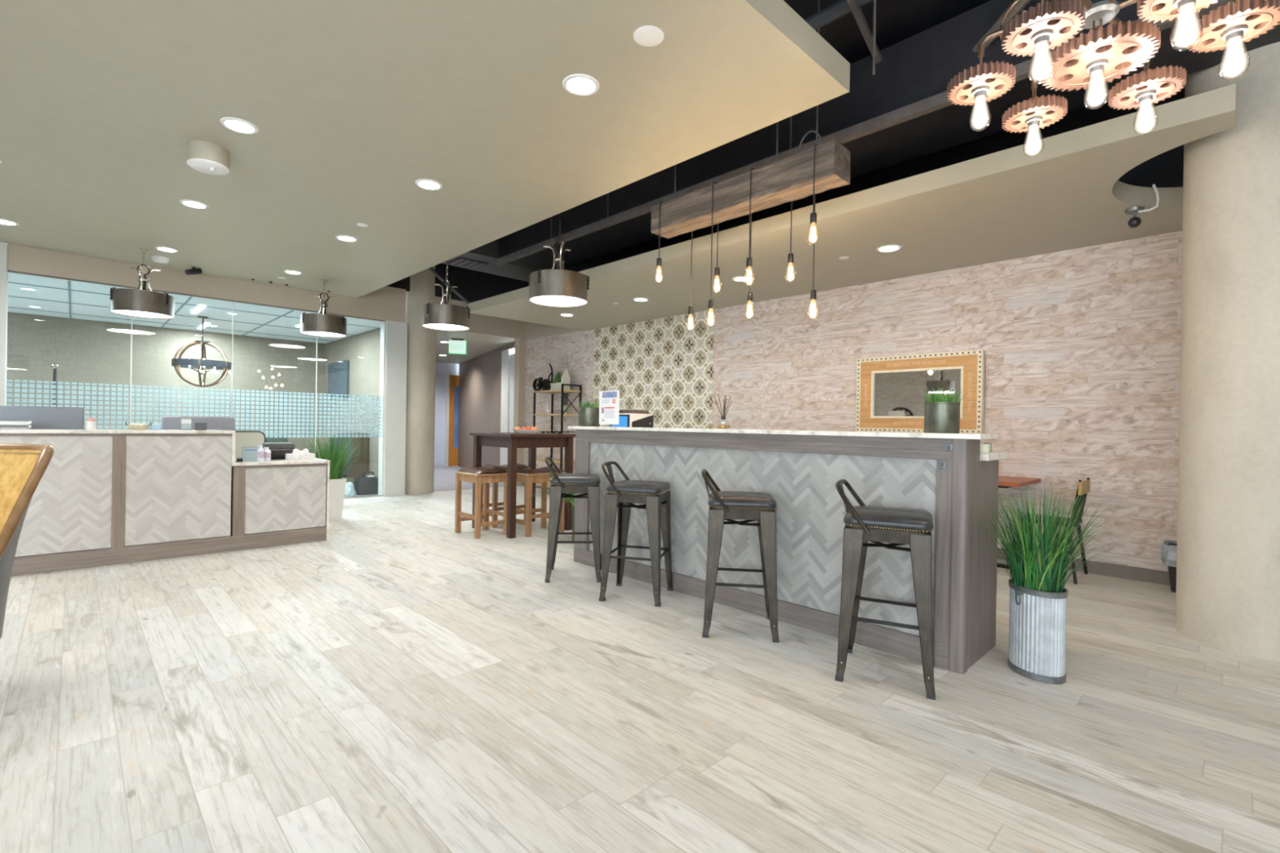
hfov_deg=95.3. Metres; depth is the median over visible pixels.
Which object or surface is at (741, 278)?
recessed light
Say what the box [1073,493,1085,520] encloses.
grille
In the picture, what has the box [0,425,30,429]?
tray
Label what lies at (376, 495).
trim
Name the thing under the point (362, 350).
wall
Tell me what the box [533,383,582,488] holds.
etagere
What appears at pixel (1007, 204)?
ceiling
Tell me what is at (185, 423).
card holder
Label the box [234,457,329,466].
countertop
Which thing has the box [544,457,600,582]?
bar stool
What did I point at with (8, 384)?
window
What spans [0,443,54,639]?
table
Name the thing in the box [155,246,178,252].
recessed light
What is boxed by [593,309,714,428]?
tile panel
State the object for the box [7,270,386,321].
trim
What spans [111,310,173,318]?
diffuser
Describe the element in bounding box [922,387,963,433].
potted plant
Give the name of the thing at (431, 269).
ceiling pipe
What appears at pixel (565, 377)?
planter
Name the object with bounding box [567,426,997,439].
countertop
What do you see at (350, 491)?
plastic bag
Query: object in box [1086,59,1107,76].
socket
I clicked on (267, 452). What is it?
sanitizer bottle
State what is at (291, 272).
recessed light
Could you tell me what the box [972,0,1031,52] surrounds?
ceiling pipe
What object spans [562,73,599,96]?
recessed light
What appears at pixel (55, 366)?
coat stand
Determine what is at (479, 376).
wall
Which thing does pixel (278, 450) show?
printer
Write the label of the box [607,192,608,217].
hanging rod
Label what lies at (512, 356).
door
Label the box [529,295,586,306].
diffuser
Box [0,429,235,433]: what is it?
countertop
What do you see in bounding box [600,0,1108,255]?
ceiling beam
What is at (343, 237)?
recessed light
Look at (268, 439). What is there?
chair
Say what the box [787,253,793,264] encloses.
socket
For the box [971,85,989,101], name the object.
socket
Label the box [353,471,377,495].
duffel bag
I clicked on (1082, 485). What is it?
dining chair
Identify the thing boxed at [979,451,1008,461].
countertop
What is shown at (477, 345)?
ceiling
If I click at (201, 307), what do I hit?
recessed light
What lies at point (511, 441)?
table
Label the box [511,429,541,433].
serving plate
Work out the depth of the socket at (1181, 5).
1.79 m
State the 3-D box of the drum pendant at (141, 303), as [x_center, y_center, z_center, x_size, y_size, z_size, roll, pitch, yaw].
[-5.618,-1.636,6.593,0.559,0.750,0.557,1,0,-44]
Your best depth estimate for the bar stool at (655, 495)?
3.98 m
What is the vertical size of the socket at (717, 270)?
0.070 m
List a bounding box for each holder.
[181,418,191,429]
[241,447,258,462]
[599,390,619,424]
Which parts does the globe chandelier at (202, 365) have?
rod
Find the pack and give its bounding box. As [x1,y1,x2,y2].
[151,423,160,430]
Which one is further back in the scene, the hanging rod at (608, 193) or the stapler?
the hanging rod at (608, 193)
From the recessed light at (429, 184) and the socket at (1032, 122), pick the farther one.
the recessed light at (429, 184)
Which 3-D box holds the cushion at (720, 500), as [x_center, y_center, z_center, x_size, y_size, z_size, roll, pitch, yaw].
[0.608,0.434,3.494,0.390,0.069,0.390,1,0,8]
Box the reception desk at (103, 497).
[0,429,329,576]
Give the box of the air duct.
[440,238,610,282]
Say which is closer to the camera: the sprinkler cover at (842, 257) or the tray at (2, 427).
the tray at (2, 427)
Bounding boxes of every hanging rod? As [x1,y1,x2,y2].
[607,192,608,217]
[789,115,791,149]
[872,0,876,75]
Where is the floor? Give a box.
[0,466,1279,852]
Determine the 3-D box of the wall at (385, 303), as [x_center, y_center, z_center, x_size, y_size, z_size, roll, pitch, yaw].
[-6.894,-0.601,6.664,8.370,3.360,0.180,1,0,-44]
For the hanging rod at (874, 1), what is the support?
hanging from the ceiling beam
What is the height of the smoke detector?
0.050 m
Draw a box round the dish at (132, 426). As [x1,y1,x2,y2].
[124,421,151,430]
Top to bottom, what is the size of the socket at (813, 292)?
0.070 m
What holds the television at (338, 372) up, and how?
attached to the wall at (362, 350)
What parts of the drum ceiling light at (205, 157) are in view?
plate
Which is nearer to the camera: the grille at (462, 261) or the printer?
the printer
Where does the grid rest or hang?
attached to the ceiling at (14, 290)
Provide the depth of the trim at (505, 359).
12.07 m
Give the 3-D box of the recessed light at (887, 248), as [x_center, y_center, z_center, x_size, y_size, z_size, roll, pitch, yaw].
[2.199,-1.571,5.152,0.208,0.008,0.208,1,0,-44]
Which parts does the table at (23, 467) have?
nailhead trim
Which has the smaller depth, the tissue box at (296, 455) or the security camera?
the security camera
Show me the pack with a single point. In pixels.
(153, 426)
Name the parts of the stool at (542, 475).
leg, leather seat, seat frame, leg, leg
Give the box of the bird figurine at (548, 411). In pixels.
[546,404,550,413]
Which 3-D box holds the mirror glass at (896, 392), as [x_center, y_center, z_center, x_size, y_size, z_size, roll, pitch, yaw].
[2.824,-0.337,5.986,0.006,0.480,0.880,1,0,-44]
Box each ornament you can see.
[533,363,555,391]
[563,404,568,413]
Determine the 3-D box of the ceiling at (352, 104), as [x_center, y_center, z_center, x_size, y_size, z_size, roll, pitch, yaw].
[-4.321,-2.052,3.494,7.621,0.166,7.957,1,0,-44]
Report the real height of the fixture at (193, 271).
0.115 m
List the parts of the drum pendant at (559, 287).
bracket arm, stem, lamp shade, chain, bracket arm, bracket arm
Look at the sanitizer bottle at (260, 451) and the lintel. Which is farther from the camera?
the lintel
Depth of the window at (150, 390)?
7.55 m
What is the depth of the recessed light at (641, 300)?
7.41 m
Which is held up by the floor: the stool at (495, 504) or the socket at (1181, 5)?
the stool at (495, 504)
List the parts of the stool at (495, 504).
leg, leg, leather seat, leg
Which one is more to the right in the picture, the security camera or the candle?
the security camera
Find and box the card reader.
[194,422,206,430]
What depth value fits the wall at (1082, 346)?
5.35 m
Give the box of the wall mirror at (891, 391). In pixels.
[855,349,986,434]
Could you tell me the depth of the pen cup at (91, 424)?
4.72 m
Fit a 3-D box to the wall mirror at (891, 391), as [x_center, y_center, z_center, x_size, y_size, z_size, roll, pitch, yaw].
[2.835,-0.336,5.996,0.089,0.800,1.248,1,0,-44]
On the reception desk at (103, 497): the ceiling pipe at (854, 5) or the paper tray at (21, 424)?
the paper tray at (21, 424)
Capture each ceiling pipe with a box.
[427,266,470,304]
[804,0,873,31]
[846,0,882,63]
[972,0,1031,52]
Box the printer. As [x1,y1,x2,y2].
[262,442,294,459]
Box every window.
[6,288,133,428]
[130,301,233,428]
[231,312,317,449]
[315,321,386,497]
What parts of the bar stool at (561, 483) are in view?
leg, backrest, leg, nailhead trim, leg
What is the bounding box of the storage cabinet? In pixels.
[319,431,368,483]
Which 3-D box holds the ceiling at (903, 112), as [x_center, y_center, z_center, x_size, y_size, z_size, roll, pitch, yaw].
[1.031,-2.318,5.104,0.760,0.550,7.550,1,0,-44]
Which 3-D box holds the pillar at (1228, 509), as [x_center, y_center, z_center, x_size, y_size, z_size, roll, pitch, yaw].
[3.586,-0.765,3.381,0.660,4.070,0.660,1,0,-44]
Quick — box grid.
[7,280,378,341]
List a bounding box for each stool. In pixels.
[454,466,507,538]
[480,463,531,528]
[515,466,566,537]
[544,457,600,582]
[599,461,672,606]
[701,469,778,642]
[835,479,935,700]
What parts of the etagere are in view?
post, post, post, wire panel, post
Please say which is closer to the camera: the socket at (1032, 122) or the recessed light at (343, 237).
the socket at (1032, 122)
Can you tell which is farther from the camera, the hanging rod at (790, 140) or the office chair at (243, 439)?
the office chair at (243, 439)
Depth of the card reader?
5.23 m
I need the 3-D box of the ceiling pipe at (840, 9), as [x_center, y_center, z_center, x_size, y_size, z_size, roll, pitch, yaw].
[-0.197,-2.663,5.197,0.090,0.090,5.800,1,0,-44]
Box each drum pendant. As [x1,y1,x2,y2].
[109,248,174,319]
[300,279,346,337]
[422,260,470,331]
[528,213,589,307]
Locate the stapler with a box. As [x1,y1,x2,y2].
[235,457,242,462]
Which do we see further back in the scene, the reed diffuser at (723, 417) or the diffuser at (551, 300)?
the diffuser at (551, 300)
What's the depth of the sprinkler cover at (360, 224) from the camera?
5.63 m
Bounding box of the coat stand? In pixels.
[51,363,58,406]
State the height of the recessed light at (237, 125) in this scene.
0.008 m
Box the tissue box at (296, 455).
[285,448,315,460]
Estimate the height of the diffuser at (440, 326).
0.001 m
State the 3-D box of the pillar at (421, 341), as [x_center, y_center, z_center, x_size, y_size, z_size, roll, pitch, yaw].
[-3.854,-0.894,9.997,0.660,4.070,0.660,1,0,-44]
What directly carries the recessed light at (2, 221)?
in the ceiling at (352, 104)
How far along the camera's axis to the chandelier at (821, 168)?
4.05 m
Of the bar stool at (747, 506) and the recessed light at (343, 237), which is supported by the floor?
the bar stool at (747, 506)
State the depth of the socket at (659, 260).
4.64 m
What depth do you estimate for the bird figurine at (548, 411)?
10.04 m
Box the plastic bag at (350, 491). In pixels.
[344,481,355,497]
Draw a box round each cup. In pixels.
[85,417,96,430]
[980,444,990,453]
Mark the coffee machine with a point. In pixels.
(628, 417)
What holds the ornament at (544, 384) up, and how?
on the etagere
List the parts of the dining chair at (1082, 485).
seat, leg, post, leg, backrest, post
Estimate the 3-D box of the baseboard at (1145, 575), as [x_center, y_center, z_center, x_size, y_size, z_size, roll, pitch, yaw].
[2.493,1.175,6.380,0.015,0.105,13.660,1,0,-44]
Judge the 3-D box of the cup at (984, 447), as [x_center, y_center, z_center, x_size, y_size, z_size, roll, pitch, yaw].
[1.871,0.118,3.168,0.055,0.045,0.055,1,0,-44]
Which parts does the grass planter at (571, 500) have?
planter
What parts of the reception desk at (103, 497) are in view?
herringbone panel, board, panel, step panel, herringbone panel, panel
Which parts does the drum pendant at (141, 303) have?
bracket arm, bracket arm, lamp shade, stem, chain, bracket arm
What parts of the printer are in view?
lid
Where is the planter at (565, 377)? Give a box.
[550,368,569,390]
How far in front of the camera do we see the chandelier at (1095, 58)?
2.05 m
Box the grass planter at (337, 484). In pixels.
[289,431,370,520]
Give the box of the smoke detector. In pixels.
[151,255,169,263]
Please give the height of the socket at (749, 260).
0.070 m
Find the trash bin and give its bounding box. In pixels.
[1160,540,1177,592]
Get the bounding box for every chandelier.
[171,315,231,386]
[650,0,850,331]
[946,0,1279,157]
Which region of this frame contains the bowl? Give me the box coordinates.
[126,425,150,430]
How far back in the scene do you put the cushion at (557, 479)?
4.46 m
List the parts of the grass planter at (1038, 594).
handle, planter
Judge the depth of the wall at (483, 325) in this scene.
10.83 m
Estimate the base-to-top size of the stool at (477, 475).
0.712 m
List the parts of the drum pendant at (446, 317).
bracket arm, lamp shade, stem, chain, bracket arm, bracket arm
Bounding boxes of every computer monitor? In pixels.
[0,405,84,429]
[161,416,235,431]
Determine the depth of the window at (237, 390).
8.32 m
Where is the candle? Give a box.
[188,343,215,374]
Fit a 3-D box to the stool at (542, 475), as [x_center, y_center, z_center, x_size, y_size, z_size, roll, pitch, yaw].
[-1.145,0.814,6.468,0.494,0.712,0.406,1,0,-44]
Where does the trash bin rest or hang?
on the floor
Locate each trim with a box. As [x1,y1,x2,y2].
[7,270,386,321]
[344,494,383,498]
[434,373,456,466]
[499,348,515,465]
[513,338,525,485]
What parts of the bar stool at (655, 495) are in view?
leg, backrest, leg, nailhead trim, leg, leg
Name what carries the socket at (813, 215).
attached to the chandelier at (821, 168)
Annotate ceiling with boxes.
[0,0,849,297]
[7,272,382,343]
[435,329,515,364]
[467,83,1235,330]
[495,0,1279,271]
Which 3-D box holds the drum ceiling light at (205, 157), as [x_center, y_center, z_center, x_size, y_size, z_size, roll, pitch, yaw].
[-3.034,-1.876,4.103,0.244,0.158,0.244,1,0,-44]
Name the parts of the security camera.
mount plate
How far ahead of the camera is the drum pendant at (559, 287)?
5.36 m
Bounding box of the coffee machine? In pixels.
[609,408,653,427]
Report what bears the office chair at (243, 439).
on the floor
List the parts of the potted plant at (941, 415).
pot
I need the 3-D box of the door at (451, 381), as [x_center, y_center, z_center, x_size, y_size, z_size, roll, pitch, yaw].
[-4.982,-0.188,16.271,0.900,2.560,0.100,1,0,-44]
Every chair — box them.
[235,431,266,458]
[264,433,288,442]
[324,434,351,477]
[1013,477,1089,583]
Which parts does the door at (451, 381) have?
frame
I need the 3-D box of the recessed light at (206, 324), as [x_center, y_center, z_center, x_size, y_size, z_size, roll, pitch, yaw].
[-7.597,-1.747,10.156,0.060,0.011,0.900,1,0,-44]
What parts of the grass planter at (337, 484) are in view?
planter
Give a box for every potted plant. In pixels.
[577,400,599,426]
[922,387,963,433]
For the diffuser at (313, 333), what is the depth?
7.93 m
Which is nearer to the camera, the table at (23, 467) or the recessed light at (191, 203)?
the table at (23, 467)
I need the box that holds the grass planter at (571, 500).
[517,482,574,541]
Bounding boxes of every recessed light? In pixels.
[0,218,19,226]
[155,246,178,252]
[179,199,208,208]
[191,304,205,314]
[197,322,209,329]
[220,117,258,134]
[284,270,302,274]
[335,235,357,241]
[414,178,442,190]
[560,313,573,316]
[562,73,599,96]
[632,297,648,302]
[732,275,751,281]
[876,244,902,252]
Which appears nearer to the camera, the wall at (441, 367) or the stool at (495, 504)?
the stool at (495, 504)
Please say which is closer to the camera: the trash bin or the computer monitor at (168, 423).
the trash bin
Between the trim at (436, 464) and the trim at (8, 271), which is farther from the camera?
the trim at (436, 464)
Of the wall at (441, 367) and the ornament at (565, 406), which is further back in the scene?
the wall at (441, 367)
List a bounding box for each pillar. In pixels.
[404,265,436,493]
[1175,41,1279,662]
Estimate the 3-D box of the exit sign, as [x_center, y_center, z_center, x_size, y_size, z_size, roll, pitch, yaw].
[-3.543,-1.557,11.332,0.331,0.300,0.040,1,0,-18]
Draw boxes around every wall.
[0,242,405,405]
[6,311,325,453]
[324,328,380,477]
[386,263,527,302]
[434,362,458,462]
[436,297,524,339]
[457,346,502,467]
[523,84,1185,571]
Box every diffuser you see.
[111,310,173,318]
[301,331,345,337]
[422,324,468,330]
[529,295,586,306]
[713,394,732,428]
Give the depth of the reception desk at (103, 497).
4.93 m
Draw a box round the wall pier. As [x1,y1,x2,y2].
[377,320,407,496]
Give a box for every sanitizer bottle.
[257,445,264,461]
[263,447,271,461]
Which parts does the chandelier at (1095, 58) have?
bulb glass, chain, arm, bulb glass, chain, bulb glass, arm, arm, bulb glass, chain, arm, arm, bulb glass, chain, bulb glass, bulb glass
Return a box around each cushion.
[549,473,600,485]
[605,480,670,494]
[707,490,777,509]
[843,506,933,532]
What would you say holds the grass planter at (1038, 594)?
on the floor
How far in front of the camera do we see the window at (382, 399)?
9.07 m
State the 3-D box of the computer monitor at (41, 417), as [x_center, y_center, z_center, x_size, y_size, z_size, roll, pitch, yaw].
[-5.069,0.097,4.837,0.660,0.530,0.180,1,0,-44]
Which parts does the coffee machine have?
hopper lid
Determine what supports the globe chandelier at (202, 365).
hanging from the ceiling at (14, 290)
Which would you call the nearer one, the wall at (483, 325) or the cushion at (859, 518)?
the cushion at (859, 518)
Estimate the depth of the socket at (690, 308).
4.70 m
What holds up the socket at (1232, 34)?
attached to the chandelier at (1095, 58)
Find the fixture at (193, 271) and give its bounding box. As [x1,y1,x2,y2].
[185,266,202,275]
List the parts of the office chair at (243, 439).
frame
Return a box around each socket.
[656,257,661,267]
[688,306,693,315]
[707,299,713,309]
[714,266,719,276]
[746,257,752,268]
[746,292,752,302]
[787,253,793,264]
[809,212,817,224]
[809,289,816,301]
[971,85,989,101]
[1025,115,1042,128]
[1031,29,1053,48]
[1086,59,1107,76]
[1136,89,1155,104]
[1173,0,1197,11]
[1222,24,1247,44]
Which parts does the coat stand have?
knob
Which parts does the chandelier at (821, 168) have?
bulb glass, cord, hanger chain, cord, bulb glass, bulb glass, cord, bulb glass, cord, bulb glass, bulb glass, cord, cord, hanger chain, bulb glass, cord, bulb glass, bulb glass, cord, cord, hanger chain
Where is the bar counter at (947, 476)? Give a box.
[567,426,1008,674]
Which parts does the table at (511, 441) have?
leg, leg, leg, leg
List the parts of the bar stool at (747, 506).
leg, backrest, nailhead trim, leg, leg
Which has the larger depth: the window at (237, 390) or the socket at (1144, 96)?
the window at (237, 390)
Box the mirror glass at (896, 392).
[873,368,960,416]
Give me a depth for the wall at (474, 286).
10.43 m
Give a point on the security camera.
(1134, 222)
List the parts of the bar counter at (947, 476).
board, herringbone panel, rail, cornice, stud plate, stud plate, corner post, panel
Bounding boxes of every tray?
[0,421,31,425]
[0,421,31,429]
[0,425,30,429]
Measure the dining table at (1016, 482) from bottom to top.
0.780 m
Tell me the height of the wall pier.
2.815 m
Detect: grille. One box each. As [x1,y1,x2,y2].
[448,257,488,268]
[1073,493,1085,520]
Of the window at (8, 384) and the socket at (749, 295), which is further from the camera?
the window at (8, 384)
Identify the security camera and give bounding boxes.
[1124,183,1159,227]
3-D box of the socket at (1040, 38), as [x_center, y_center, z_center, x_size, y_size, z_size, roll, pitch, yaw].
[1.348,-1.298,1.957,0.060,0.030,0.060,1,0,42]
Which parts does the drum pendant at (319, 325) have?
bracket arm, lamp shade, bracket arm, stem, bracket arm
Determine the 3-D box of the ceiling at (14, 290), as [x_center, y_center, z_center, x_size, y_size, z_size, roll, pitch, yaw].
[-8.311,-1.803,8.070,8.270,0.085,3.800,1,0,-44]
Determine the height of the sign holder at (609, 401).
0.305 m
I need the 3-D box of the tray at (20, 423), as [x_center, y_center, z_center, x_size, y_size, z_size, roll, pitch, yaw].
[-4.854,-0.027,4.424,0.330,0.026,0.170,1,0,-44]
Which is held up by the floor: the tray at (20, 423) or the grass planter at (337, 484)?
the grass planter at (337, 484)
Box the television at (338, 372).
[328,360,348,397]
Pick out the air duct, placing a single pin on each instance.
(481, 259)
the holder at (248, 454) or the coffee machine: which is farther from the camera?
the holder at (248, 454)
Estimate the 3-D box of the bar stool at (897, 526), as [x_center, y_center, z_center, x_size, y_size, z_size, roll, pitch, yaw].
[1.208,0.745,2.881,0.454,0.938,0.426,1,0,26]
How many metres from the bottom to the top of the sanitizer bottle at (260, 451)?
0.150 m
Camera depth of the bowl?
4.89 m
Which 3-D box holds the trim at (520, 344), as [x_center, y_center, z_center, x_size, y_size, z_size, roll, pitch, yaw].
[-2.341,-0.272,11.294,0.140,2.830,0.160,1,0,-44]
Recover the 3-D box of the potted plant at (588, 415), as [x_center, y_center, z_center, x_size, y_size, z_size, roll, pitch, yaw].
[-0.433,-0.120,5.170,0.271,0.239,0.258,1,0,6]
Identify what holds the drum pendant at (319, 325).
hanging from the ceiling at (352, 104)
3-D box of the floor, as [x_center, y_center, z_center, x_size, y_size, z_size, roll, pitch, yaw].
[-2.516,1.210,5.521,13.100,0.120,19.600,1,0,-44]
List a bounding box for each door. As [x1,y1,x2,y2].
[444,372,458,466]
[508,353,515,432]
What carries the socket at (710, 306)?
attached to the chandelier at (821, 168)
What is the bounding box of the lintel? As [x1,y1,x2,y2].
[502,342,515,351]
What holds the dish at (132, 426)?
on the reception desk at (103, 497)
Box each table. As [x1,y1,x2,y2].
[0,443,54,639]
[470,432,575,538]
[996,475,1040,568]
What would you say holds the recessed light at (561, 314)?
in the ceiling at (1007, 204)
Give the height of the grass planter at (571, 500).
0.655 m
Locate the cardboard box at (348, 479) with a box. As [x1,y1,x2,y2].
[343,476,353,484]
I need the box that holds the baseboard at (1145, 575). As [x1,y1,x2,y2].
[522,482,1169,585]
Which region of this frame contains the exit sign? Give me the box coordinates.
[448,337,466,354]
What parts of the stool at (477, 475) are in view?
leg, leg, seat frame, leather seat, leg, leg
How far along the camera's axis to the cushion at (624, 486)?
3.96 m
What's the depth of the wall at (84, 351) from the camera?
10.31 m
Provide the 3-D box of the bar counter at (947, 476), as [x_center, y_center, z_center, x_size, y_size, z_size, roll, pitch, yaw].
[0.713,0.612,4.172,0.635,1.184,3.247,1,0,-44]
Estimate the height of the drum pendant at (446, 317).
0.999 m
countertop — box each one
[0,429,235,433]
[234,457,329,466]
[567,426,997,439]
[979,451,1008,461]
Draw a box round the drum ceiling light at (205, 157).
[186,140,229,175]
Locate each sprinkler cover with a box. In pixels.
[356,222,368,226]
[839,256,848,259]

